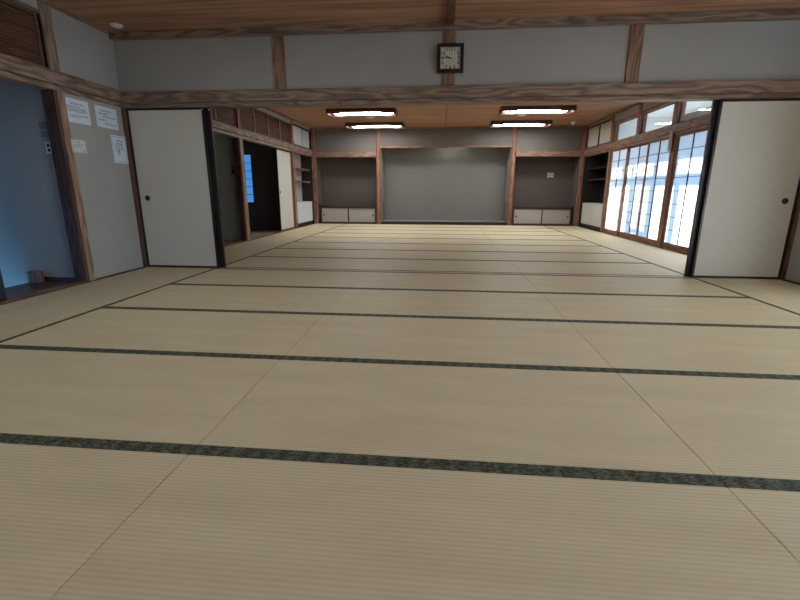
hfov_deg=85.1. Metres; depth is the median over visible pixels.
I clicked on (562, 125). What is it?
trim
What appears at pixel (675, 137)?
trim
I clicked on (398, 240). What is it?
mat
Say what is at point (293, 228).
trim
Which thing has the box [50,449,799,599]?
mat
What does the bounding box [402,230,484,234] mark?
mat
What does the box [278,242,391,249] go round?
mat
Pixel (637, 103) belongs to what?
trim
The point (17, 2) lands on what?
trim
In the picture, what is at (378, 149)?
trim
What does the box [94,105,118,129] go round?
notice
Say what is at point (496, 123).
ceiling lamp
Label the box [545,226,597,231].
mat
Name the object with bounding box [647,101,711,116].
ceiling
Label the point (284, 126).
louvered panel
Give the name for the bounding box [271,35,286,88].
trim
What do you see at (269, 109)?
trim
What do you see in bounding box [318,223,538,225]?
trim
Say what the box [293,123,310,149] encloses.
upper cabinet
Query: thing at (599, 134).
upper cabinet
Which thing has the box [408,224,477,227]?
mat
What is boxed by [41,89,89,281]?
trim
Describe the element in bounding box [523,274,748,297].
mat
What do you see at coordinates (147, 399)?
mat
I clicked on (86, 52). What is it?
wall
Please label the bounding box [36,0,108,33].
trim
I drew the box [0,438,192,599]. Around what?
mat
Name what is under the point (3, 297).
sliding door
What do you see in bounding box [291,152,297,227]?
trim
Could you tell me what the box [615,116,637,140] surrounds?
window
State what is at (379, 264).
mat
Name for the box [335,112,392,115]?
diffuser
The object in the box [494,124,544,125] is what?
diffuser
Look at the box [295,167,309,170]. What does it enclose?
shelf board
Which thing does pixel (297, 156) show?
wall
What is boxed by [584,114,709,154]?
trim
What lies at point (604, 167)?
shelf board
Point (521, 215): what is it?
base cabinet
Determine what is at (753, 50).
wall
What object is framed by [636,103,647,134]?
trim
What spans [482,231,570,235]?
mat
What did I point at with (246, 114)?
louvered panel
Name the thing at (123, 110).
trim
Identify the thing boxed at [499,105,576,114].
ceiling lamp
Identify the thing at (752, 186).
sliding door
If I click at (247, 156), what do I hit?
window
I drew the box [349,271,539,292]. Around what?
mat
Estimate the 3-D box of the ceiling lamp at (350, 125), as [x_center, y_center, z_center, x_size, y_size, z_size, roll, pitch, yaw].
[-0.617,-4.348,10.848,1.430,0.096,0.430,1,14,5]
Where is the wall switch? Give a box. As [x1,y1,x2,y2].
[44,142,51,153]
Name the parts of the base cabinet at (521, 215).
door frame, door, door, door frame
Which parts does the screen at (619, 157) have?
rail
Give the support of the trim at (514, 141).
attached to the wall at (531, 138)
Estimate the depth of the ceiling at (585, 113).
9.75 m
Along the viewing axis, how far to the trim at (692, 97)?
4.52 m
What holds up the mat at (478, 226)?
on the floor
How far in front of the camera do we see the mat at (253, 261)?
5.60 m
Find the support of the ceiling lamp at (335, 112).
attached to the ceiling at (585, 113)
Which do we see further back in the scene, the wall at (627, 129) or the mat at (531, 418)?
the wall at (627, 129)
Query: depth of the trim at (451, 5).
4.00 m
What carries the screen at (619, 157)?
on the trim at (602, 232)
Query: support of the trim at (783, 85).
attached to the wall at (753, 50)
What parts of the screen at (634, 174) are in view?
rail, rail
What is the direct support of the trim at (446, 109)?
attached to the ceiling at (585, 113)
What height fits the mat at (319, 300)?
0.057 m
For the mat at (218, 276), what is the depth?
4.64 m
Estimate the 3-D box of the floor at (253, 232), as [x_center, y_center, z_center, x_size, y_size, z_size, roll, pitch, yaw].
[-4.042,-1.028,8.056,2.180,0.108,5.450,1,14,5]
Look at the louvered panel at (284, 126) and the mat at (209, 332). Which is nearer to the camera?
the mat at (209, 332)
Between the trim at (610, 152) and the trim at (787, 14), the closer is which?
the trim at (787, 14)
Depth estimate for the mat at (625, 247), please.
7.25 m
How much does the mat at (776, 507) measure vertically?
0.057 m
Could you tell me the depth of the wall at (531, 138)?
11.46 m
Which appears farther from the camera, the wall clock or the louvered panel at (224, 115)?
the louvered panel at (224, 115)
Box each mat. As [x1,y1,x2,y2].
[0,304,102,342]
[0,307,322,356]
[0,346,281,448]
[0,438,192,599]
[3,267,215,306]
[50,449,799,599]
[105,284,347,313]
[172,268,364,287]
[194,357,720,480]
[224,236,306,247]
[224,248,273,264]
[226,256,376,269]
[254,248,384,258]
[268,229,329,236]
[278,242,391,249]
[283,314,613,369]
[295,224,343,228]
[295,237,396,242]
[310,233,400,237]
[321,229,403,233]
[324,288,566,320]
[333,226,406,229]
[342,224,409,226]
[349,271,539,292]
[367,259,520,272]
[377,250,509,260]
[386,243,500,251]
[393,238,493,244]
[398,234,487,238]
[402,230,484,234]
[405,227,480,230]
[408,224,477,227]
[476,225,547,227]
[479,228,558,231]
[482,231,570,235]
[486,235,581,239]
[489,239,598,245]
[495,245,622,253]
[502,252,647,262]
[510,261,683,275]
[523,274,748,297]
[541,293,799,327]
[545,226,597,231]
[562,232,632,240]
[568,321,799,377]
[586,240,685,254]
[616,370,799,485]
[625,254,686,274]
[694,278,799,314]
[722,481,799,563]
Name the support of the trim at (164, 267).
attached to the wall at (86, 52)
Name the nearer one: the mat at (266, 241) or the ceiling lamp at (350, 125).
the mat at (266, 241)
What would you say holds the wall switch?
attached to the wall at (33, 234)
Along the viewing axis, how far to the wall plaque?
6.92 m
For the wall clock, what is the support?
attached to the wall at (753, 50)
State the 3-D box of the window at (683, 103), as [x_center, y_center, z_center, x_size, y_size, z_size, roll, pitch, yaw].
[4.346,-2.793,6.194,0.030,0.355,1.276,1,14,5]
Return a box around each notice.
[65,97,90,124]
[71,139,86,153]
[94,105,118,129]
[110,134,128,163]
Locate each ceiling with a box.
[44,0,799,31]
[270,102,636,127]
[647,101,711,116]
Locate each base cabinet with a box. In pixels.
[297,201,312,226]
[320,204,376,223]
[511,205,572,225]
[581,203,602,230]
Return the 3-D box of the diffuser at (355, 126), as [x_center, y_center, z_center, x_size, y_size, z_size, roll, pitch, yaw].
[-0.617,-4.334,10.852,1.260,0.035,0.360,1,14,5]
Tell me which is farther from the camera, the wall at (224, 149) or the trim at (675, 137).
the wall at (224, 149)
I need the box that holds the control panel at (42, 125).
[37,120,48,139]
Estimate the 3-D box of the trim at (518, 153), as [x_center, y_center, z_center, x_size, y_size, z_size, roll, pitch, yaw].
[3.861,-3.805,11.332,1.655,0.136,0.090,1,14,5]
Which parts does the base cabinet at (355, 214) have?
door, door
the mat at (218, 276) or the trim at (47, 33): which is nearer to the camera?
the trim at (47, 33)
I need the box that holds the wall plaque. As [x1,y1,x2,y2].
[667,131,672,150]
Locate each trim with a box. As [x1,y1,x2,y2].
[0,53,121,101]
[0,281,84,303]
[8,0,38,12]
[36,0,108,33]
[37,1,60,71]
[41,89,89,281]
[108,9,799,40]
[119,79,799,103]
[121,93,799,108]
[121,108,147,266]
[164,267,780,279]
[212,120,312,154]
[224,241,244,246]
[235,108,240,128]
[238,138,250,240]
[251,228,294,239]
[265,108,310,128]
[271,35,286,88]
[290,120,293,144]
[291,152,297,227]
[310,128,318,223]
[314,125,584,129]
[315,152,375,157]
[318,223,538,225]
[376,129,380,223]
[380,145,511,147]
[381,221,506,224]
[383,220,504,221]
[442,30,455,85]
[445,105,447,127]
[447,0,455,24]
[507,127,516,224]
[516,151,581,156]
[574,125,587,225]
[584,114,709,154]
[587,102,643,126]
[600,151,611,231]
[602,232,686,254]
[610,115,619,142]
[614,102,673,123]
[624,24,644,81]
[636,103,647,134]
[656,135,677,247]
[671,102,686,124]
[780,190,799,279]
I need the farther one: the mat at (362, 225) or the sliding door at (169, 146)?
the mat at (362, 225)
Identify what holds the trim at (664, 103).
attached to the wall at (591, 190)
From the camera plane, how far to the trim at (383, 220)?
12.39 m
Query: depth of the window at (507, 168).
11.87 m
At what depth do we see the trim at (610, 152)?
9.72 m
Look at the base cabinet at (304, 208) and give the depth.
11.48 m
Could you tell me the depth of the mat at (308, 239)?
8.19 m
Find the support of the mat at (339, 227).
on the floor
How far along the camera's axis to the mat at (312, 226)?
11.31 m
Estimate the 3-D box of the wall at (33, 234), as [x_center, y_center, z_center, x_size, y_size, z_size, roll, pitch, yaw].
[-4.577,-1.225,4.357,2.580,2.950,12.700,1,14,5]
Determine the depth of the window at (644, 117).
7.85 m
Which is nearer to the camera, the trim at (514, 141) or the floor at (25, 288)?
the floor at (25, 288)
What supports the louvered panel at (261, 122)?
attached to the wall at (86, 52)
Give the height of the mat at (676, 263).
0.057 m
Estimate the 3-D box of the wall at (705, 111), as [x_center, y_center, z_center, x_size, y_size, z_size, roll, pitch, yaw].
[5.307,-1.231,3.365,0.040,3.000,12.660,1,14,5]
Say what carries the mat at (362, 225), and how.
on the floor
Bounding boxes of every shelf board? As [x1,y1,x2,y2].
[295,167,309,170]
[588,178,605,180]
[589,166,606,170]
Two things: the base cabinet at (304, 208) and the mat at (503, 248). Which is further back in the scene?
the base cabinet at (304, 208)
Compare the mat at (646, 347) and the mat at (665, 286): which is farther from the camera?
the mat at (665, 286)
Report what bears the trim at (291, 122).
attached to the wall at (86, 52)
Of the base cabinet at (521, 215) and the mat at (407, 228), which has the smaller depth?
the mat at (407, 228)
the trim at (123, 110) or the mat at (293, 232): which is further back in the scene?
the mat at (293, 232)
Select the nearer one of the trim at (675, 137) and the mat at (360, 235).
the trim at (675, 137)
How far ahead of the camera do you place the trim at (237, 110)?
7.57 m
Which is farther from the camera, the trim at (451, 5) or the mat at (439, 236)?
the mat at (439, 236)
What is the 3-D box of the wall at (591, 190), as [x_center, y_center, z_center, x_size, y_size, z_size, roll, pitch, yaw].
[4.354,-1.445,4.409,0.538,2.740,14.600,1,14,5]
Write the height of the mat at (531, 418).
0.057 m
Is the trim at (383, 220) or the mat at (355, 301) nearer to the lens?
the mat at (355, 301)
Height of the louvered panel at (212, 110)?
0.445 m
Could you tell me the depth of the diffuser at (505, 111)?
8.70 m
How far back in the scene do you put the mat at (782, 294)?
4.14 m
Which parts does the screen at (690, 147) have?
rail, rail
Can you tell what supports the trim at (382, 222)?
attached to the wall at (420, 183)
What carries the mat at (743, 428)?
on the floor
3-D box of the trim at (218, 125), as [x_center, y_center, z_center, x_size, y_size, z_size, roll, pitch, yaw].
[-2.730,-3.140,8.394,0.047,0.104,7.105,1,14,5]
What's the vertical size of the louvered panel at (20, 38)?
0.445 m
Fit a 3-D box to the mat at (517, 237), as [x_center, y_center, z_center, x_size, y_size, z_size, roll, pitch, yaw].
[2.672,-1.239,8.805,1.798,0.057,0.899,1,14,5]
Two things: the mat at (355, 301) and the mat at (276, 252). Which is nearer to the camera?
the mat at (355, 301)
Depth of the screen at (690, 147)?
6.64 m
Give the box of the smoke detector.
[110,23,122,28]
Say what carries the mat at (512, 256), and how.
on the floor
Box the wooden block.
[26,270,44,282]
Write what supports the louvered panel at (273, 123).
attached to the wall at (86, 52)
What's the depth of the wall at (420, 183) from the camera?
12.34 m
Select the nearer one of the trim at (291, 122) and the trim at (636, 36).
the trim at (636, 36)
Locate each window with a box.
[244,153,254,203]
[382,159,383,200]
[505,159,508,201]
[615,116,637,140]
[641,102,674,133]
[679,102,708,122]
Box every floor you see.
[5,281,70,297]
[224,229,279,244]
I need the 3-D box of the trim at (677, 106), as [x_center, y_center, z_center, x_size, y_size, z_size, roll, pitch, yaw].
[4.406,-3.056,6.848,0.124,0.545,0.124,1,14,5]
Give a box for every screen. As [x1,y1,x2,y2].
[603,147,629,235]
[619,143,647,239]
[635,137,669,245]
[661,128,707,253]
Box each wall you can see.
[0,80,279,287]
[19,0,314,277]
[113,20,799,91]
[213,133,240,239]
[294,153,302,201]
[314,127,583,151]
[316,147,579,225]
[578,102,799,282]
[600,152,608,202]
[618,117,672,139]
[684,106,711,120]
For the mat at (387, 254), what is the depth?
6.32 m
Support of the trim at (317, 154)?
attached to the wall at (531, 138)
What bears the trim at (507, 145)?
attached to the wall at (531, 138)
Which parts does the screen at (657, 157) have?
rail, rail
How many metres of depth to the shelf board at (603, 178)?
10.99 m
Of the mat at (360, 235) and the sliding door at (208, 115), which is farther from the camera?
the mat at (360, 235)
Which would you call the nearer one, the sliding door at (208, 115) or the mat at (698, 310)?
the mat at (698, 310)
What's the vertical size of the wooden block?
0.118 m
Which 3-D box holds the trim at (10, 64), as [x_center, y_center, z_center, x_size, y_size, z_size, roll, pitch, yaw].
[-3.419,-1.373,1.345,0.052,0.120,7.175,1,14,5]
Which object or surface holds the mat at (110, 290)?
on the floor
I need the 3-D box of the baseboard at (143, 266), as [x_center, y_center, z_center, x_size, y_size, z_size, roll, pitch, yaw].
[-3.138,-0.303,4.905,0.016,0.022,0.765,1,14,5]
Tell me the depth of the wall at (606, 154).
11.15 m
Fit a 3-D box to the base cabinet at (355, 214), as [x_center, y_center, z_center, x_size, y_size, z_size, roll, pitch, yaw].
[-1.440,-2.474,12.450,1.619,0.535,0.422,1,14,5]
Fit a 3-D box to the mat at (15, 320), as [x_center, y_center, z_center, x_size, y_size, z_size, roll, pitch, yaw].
[-2.904,0.291,2.657,0.899,0.057,1.798,1,14,5]
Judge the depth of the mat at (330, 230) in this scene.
9.97 m
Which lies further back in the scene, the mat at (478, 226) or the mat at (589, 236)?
the mat at (478, 226)
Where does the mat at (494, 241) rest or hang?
on the floor
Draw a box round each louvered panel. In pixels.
[0,0,45,66]
[211,109,215,120]
[216,108,235,126]
[239,108,254,132]
[253,108,268,136]
[267,114,279,140]
[279,119,290,143]
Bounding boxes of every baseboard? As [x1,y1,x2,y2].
[44,277,74,281]
[96,266,143,279]
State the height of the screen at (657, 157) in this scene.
1.762 m
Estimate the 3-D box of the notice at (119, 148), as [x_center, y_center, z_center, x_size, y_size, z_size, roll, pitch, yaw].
[-3.114,-1.672,4.840,0.002,0.290,0.223,1,14,5]
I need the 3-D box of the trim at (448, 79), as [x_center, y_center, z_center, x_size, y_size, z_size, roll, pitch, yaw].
[0.505,-2.461,4.472,0.128,0.518,0.129,1,14,5]
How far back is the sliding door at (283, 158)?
10.04 m
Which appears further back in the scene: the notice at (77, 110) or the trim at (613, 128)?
the trim at (613, 128)
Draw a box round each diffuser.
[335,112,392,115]
[354,125,399,127]
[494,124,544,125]
[504,110,565,112]
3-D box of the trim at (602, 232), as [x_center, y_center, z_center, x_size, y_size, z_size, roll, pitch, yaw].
[4.396,-0.864,7.332,0.119,0.058,5.350,1,14,5]
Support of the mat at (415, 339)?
on the floor
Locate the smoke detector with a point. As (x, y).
(115, 25)
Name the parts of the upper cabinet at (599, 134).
door, door frame, door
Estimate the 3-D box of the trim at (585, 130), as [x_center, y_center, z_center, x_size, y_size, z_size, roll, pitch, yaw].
[4.724,-3.213,11.386,0.085,2.530,0.120,1,14,5]
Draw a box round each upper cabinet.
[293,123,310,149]
[586,117,612,148]
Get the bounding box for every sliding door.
[0,269,6,301]
[126,107,219,267]
[204,108,225,267]
[275,148,294,230]
[684,100,719,276]
[690,98,799,278]
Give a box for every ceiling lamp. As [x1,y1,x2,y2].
[326,108,397,116]
[345,122,404,128]
[489,120,552,126]
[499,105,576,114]
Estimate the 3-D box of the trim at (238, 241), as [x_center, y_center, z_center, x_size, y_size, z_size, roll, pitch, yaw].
[-3.015,-0.739,6.749,0.119,0.059,2.760,1,14,5]
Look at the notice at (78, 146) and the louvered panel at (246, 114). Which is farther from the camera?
the louvered panel at (246, 114)
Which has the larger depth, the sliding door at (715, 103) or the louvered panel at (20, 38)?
the sliding door at (715, 103)
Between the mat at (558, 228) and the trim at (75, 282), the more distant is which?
the mat at (558, 228)
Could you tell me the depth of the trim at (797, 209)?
4.53 m
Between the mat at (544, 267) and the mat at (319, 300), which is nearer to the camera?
the mat at (319, 300)
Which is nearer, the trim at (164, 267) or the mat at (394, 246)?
the trim at (164, 267)
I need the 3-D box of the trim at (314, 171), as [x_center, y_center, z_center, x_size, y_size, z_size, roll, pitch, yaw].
[-2.357,-3.396,12.035,0.088,2.530,0.120,1,14,5]
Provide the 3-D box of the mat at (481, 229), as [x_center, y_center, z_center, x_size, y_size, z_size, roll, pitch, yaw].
[2.842,-1.675,10.543,1.798,0.057,0.899,1,14,5]
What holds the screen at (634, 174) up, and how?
on the trim at (602, 232)
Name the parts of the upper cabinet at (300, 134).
door, door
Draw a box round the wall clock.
[437,43,463,73]
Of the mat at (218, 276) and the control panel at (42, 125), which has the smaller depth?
the control panel at (42, 125)
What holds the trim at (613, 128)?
attached to the wall at (591, 190)
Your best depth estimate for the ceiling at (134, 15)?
4.04 m
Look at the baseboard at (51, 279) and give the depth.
4.49 m
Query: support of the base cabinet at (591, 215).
on the wall at (591, 190)
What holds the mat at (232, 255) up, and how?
on the floor

